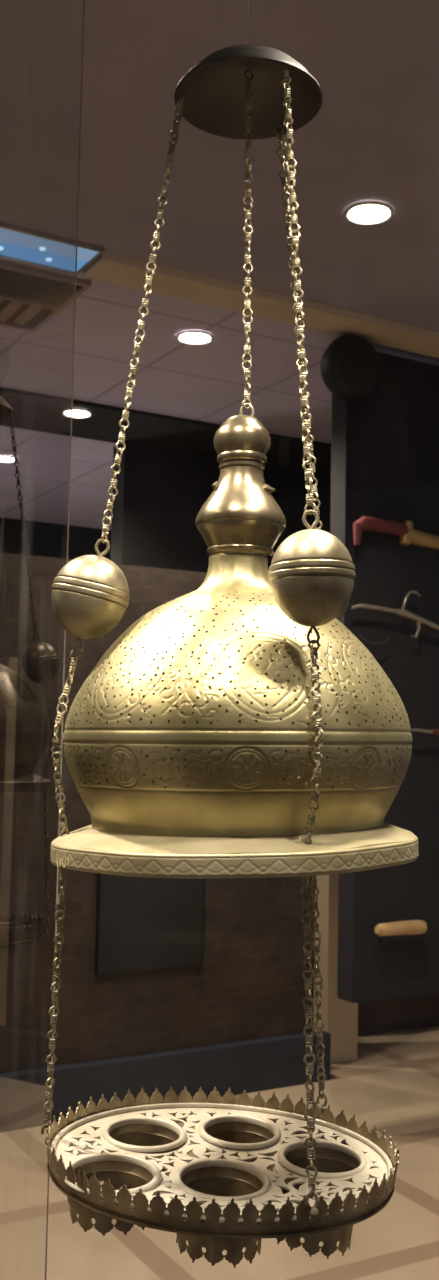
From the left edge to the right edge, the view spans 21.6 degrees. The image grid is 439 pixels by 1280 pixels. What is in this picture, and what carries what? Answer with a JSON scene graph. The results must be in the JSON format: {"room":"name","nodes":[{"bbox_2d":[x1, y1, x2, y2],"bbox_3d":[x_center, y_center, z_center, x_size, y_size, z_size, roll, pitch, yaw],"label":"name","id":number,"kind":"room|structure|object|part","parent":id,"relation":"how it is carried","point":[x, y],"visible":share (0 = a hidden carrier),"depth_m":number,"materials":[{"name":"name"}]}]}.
{"room":"museum gallery","nodes":[
{"label":"museum gallery","id":0,"kind":"room"},
{"bbox_2d":[0,517,110,559],"bbox_3d":[-4.100,0.467,7.209,18.000,3.099,0.100,4,-5,-29],"label":"wall","id":1,"kind":"structure","parent":0,"point":[44,539],"depth_m":8.83,"materials":[{"name":"grey paint"}]},
{"bbox_2d":[0,552,314,1072],"bbox_3d":[-2.305,0.669,3.760,6.159,2.196,0.250,4,-5,-29],"label":"wall","id":2,"kind":"structure","parent":0,"point":[249,985],"depth_m":4.62,"materials":[{"name":"paint"}]},
{"bbox_2d":[95,873,204,974],"bbox_3d":[-0.278,1.101,4.721,0.481,0.491,0.028,4,-5,-29],"label":"board","id":3,"kind":"object","parent":2,"relation":"attached to","point":[143,923],"visible":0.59,"depth_m":4.70,"materials":[{"name":"grey paint"}]},
{"bbox_2d":[0,1031,330,1131],"bbox_3d":[-2.226,1.655,3.555,6.209,0.199,0.059,4,-5,-29],"label":"baseboard","id":4,"kind":"structure","parent":2,"relation":"attached to","point":[256,1065],"depth_m":4.66,"materials":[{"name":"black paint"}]},
{"bbox_2d":[0,0,438,529],"bbox_3d":[-1.943,-1.395,3.605,18.000,0.100,20.000,4,-5,-29],"label":"ceiling","id":5,"kind":"structure","parent":0,"point":[374,134],"depth_m":3.44,"materials":[{"name":"grey paint"}]},
{"bbox_2d":[0,455,17,462],"bbox_3d":[-1.262,-1.061,6.767,0.152,0.016,0.152,1,-5,0],"label":"recessed light","id":6,"kind":"object","parent":5,"relation":"in","point":[6,459],"visible":0.81,"depth_m":6.74,"materials":[{"name":"beige plastic"}]},
{"bbox_2d":[0,396,59,956],"bbox_3d":[-0.504,-0.369,2.392,0.372,2.088,0.368,2,-5,-7],"label":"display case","id":7,"kind":"object","parent":5,"relation":"hanging from","point":[24,732],"visible":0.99,"depth_m":2.29,"materials":[{"name":"gold metal"}]},
{"bbox_3d":[-0.409,-0.245,2.390,0.075,0.476,0.012,2,-5,-7],"label":"chain","id":8,"kind":"part","parent":7,"relation":"part of","materials":[{"name":"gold metal"}]},
{"bbox_2d":[0,912,50,956],"bbox_3d":[-0.515,0.613,2.308,0.352,0.117,0.279,1,-5,0],"label":"tray","id":9,"kind":"object","parent":7,"relation":"on","point":[20,929],"depth_m":2.27,"materials":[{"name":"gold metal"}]},
{"bbox_3d":[-0.521,0.281,2.334,0.355,0.032,0.356,4,-5,-7],"label":"plate","id":10,"kind":"part","parent":7,"relation":"part of","materials":[{"name":"clear glass"}]},
{"bbox_3d":[-0.352,0.337,2.344,0.028,0.477,0.050,2,-5,-7],"label":"chain","id":11,"kind":"part","parent":7,"relation":"part of","materials":[{"name":"gold metal"}]},
{"bbox_2d":[0,261,90,331],"bbox_3d":[-0.859,-1.263,4.179,0.610,0.024,0.560,4,-5,-29],"label":"ceiling vent","id":12,"kind":"object","parent":5,"relation":"in","point":[30,298],"visible":1,"depth_m":4.20,"materials":[{"name":"brown metal"}]},
{"bbox_2d":[0,222,104,274],"bbox_3d":[-1.224,-1.333,3.455,1.812,0.019,0.228,4,-5,-29],"label":"ceiling light panel","id":13,"kind":"object","parent":5,"relation":"attached to","point":[17,243],"visible":0.97,"depth_m":3.80,"materials":[{"name":"glowing blue glass"},{"name":"dark metal"}]},
{"bbox_2d":[0,241,86,271],"bbox_3d":[-1.254,-1.334,3.496,1.800,0.010,0.102,4,-5,-29],"label":"diffuser","id":14,"kind":"object","parent":13,"relation":"attached to","point":[56,255],"depth_m":3.84,"materials":[{"name":"blue plastic"}]},
{"bbox_2d":[0,228,97,261],"bbox_3d":[-1.204,-1.340,3.408,1.800,0.010,0.102,4,-5,-29],"label":"diffuser","id":15,"kind":"object","parent":13,"relation":"attached to","point":[17,244],"depth_m":3.79,"materials":[{"name":"blue plastic"}]},
{"bbox_2d":[61,408,91,417],"bbox_3d":[-0.706,-1.119,5.693,0.152,0.016,0.152,1,-5,0],"label":"recessed light","id":16,"kind":"object","parent":5,"relation":"in","point":[77,413],"visible":0.91,"depth_m":5.67,"materials":[{"name":"beige plastic"}]},
{"bbox_2d":[176,330,213,343],"bbox_3d":[-0.099,-1.215,4.633,0.152,0.016,0.152,1,-5,0],"label":"recessed light","id":17,"kind":"object","parent":5,"relation":"in","point":[191,336],"visible":1,"depth_m":4.61,"materials":[{"name":"beige plastic"}]},
{"bbox_2d":[83,252,438,357],"bbox_3d":[1.540,-1.147,5.015,4.531,0.029,0.169,4,-5,-29],"label":"ceiling beam","id":18,"kind":"structure","parent":5,"relation":"attached to","point":[108,267],"depth_m":4.19,"materials":[{"name":"beige paint"}]},
{"bbox_2d":[344,201,393,224],"bbox_3d":[0.456,-1.298,3.504,0.152,0.016,0.152,1,-5,0],"label":"recessed light","id":19,"kind":"object","parent":5,"relation":"in","point":[364,212],"visible":1,"depth_m":3.49,"materials":[{"name":"white plastic"}]},
{"bbox_2d":[0,1025,438,1279],"bbox_3d":[-2.005,1.793,3.342,18.000,0.100,20.000,4,-5,-29],"label":"floor","id":20,"kind":"structure","parent":0,"point":[392,1084],"depth_m":3.58,"materials":[{"name":"tile"}]},
{"bbox_2d":[45,0,84,1279],"bbox_3d":[0.191,0.179,1.099,0.892,2.829,1.260,1,-5,0],"label":"glass case","id":21,"kind":"object","parent":20,"relation":"on","point":[83,0],"visible":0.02,"depth_m":1.75,"materials":[{"name":"clear glass"}]},
{"bbox_2d":[41,0,418,1267],"bbox_3d":[0.019,-0.307,1.176,0.372,1.794,0.368,1,-5,0],"label":"hanging lamp","id":22,"kind":"object","parent":21,"relation":"hanging from","point":[244,790],"visible":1,"depth_m":1.04,"materials":[{"name":"gold metal"}]},
{"bbox_3d":[-0.157,0.246,1.140,0.028,0.477,0.050,1,-5,0],"label":"chain","id":23,"kind":"part","parent":22,"relation":"part of","materials":[{"name":"gold metal"}]},
{"bbox_3d":[-0.078,-0.334,1.181,0.075,0.476,0.012,1,-5,0],"label":"chain","id":24,"kind":"part","parent":22,"relation":"part of","materials":[{"name":"gold metal"}]},
{"bbox_2d":[41,1086,399,1267],"bbox_3d":[-0.003,0.528,1.109,0.350,0.117,0.277,1,-5,0],"label":"tray","id":25,"kind":"object","parent":22,"relation":"on","point":[228,1198],"depth_m":1.10,"materials":[{"name":"gold metal"}]},
{"bbox_3d":[0.015,0.198,1.138,0.355,0.032,0.356,-1,-5,0],"label":"plate","id":26,"kind":"part","parent":22,"relation":"part of","materials":[{"name":"gold metal"}]},
{"bbox_3d":[0.029,-0.415,1.188,0.015,0.362,0.012,1,-5,0],"label":"finial chain","id":27,"kind":"part","parent":22,"relation":"part of","materials":[{"name":"gold metal"}]},
{"bbox_3d":[0.089,-0.336,1.281,0.012,0.450,0.106,-2,-6,35],"label":"chain","id":28,"kind":"part","parent":22,"relation":"part of","materials":[{"name":"gold metal"}]},
{"bbox_3d":[0.073,-0.342,1.081,0.012,0.472,0.097,2,-5,-15],"label":"chain","id":29,"kind":"part","parent":22,"relation":"part of","materials":[{"name":"gold metal"}]},
{"bbox_3d":[0.078,0.238,0.987,0.021,0.480,0.049,1,-5,0],"label":"chain","id":30,"kind":"part","parent":22,"relation":"part of","materials":[{"name":"gold metal"}]},
{"bbox_3d":[0.106,0.247,1.268,0.021,0.493,0.047,2,-5,-9],"label":"chain","id":31,"kind":"part","parent":22,"relation":"part of","materials":[{"name":"gold metal"}]},
{"bbox_2d":[314,758,357,1062],"bbox_3d":[0.514,1.044,5.543,0.172,1.849,0.300,4,-5,-29],"label":"pillar","id":32,"kind":"structure","parent":20,"relation":"on","point":[339,1016],"depth_m":5.36,"materials":[{"name":"beige paint"}]},
{"bbox_2d":[330,352,438,1035],"bbox_3d":[1.598,0.483,5.847,3.324,3.059,1.475,4,-5,-29],"label":"display panel","id":33,"kind":"object","parent":20,"relation":"on","point":[385,444],"depth_m":4.62,"materials":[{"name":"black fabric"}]},
{"bbox_2d":[320,335,381,400],"bbox_3d":[0.515,-1.063,4.503,0.260,0.260,0.126,4,-5,-29],"label":"loudspeaker","id":34,"kind":"object","parent":33,"relation":"attached to","point":[351,367],"visible":1,"depth_m":4.44,"materials":[{"name":"grey paint"}]},
{"bbox_2d":[340,341,378,387],"bbox_3d":[0.544,-1.067,4.451,0.190,0.190,0.007,4,-5,-29],"label":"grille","id":35,"kind":"object","parent":34,"relation":"attached to","point":[359,360],"depth_m":4.45,"materials":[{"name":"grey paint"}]},
{"bbox_3d":[1.858,-0.231,5.344,3.200,1.710,0.100,4,-5,-29],"label":"panel","id":36,"kind":"part","parent":33,"relation":"part of","materials":[{"name":"black fabric"}]},
{"bbox_3d":[1.840,1.053,5.241,3.100,0.863,0.100,4,-5,-29],"label":"panel","id":37,"kind":"part","parent":33,"relation":"part of","materials":[{"name":"black fabric"}]},
{"bbox_2d":[351,591,438,644],"bbox_3d":[0.846,-0.072,4.639,0.768,0.245,0.026,4,-5,-29],"label":"sabre","id":38,"kind":"object","parent":33,"relation":"attached to","point":[402,612],"visible":1,"depth_m":4.57,"materials":[{"name":"silver metal"}]},
{"bbox_3d":[0.940,-0.025,4.695,0.544,0.166,0.026,4,-5,-30],"label":"blade","id":39,"kind":"part","parent":38,"relation":"part of","materials":[{"name":"silver metal"}]},
{"bbox_2d":[353,516,438,548],"bbox_3d":[0.903,-0.407,4.700,0.875,0.123,0.060,4,-5,-30],"label":"sword","id":40,"kind":"object","parent":33,"relation":"attached to","point":[405,531],"visible":1,"depth_m":4.57,"materials":[{"name":"red leather"}]},
{"bbox_3d":[0.710,1.124,4.492,0.266,0.056,0.081,4,-5,-29],"label":"wooden handle","id":41,"kind":"part","parent":33,"relation":"part of","materials":[{"name":"brown wood"}]},
{"bbox_2d":[411,729,438,734],"bbox_3d":[0.865,0.372,4.620,0.372,0.028,0.024,4,-5,-29],"label":"dagger","id":42,"kind":"object","parent":33,"relation":"attached to","point":[432,731],"visible":0.67,"depth_m":4.60,"materials":[{"name":"silver metal"}]},
{"bbox_3d":[0.777,0.362,4.573,0.173,0.020,0.016,4,-5,-28],"label":"blade","id":43,"kind":"part","parent":42,"relation":"part of","materials":[{"name":"silver metal"}]},
{"bbox_2d":[110,441,330,572],"bbox_3d":[0.920,0.558,7.018,3.448,3.079,0.150,4,-5,-29],"label":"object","id":44,"kind":"structure","parent":0,"point":[162,491],"depth_m":6.36,"materials":[{"name":"grey paint"}]},
{"bbox_2d":[0,387,330,472],"bbox_3d":[-2.626,-1.249,4.798,12.000,0.019,0.586,4,-5,-29],"label":"trim","id":45,"kind":"structure","parent":44,"relation":"attached to","point":[32,411],"depth_m":5.97,"materials":[{"name":"grey paint"}]}
]}

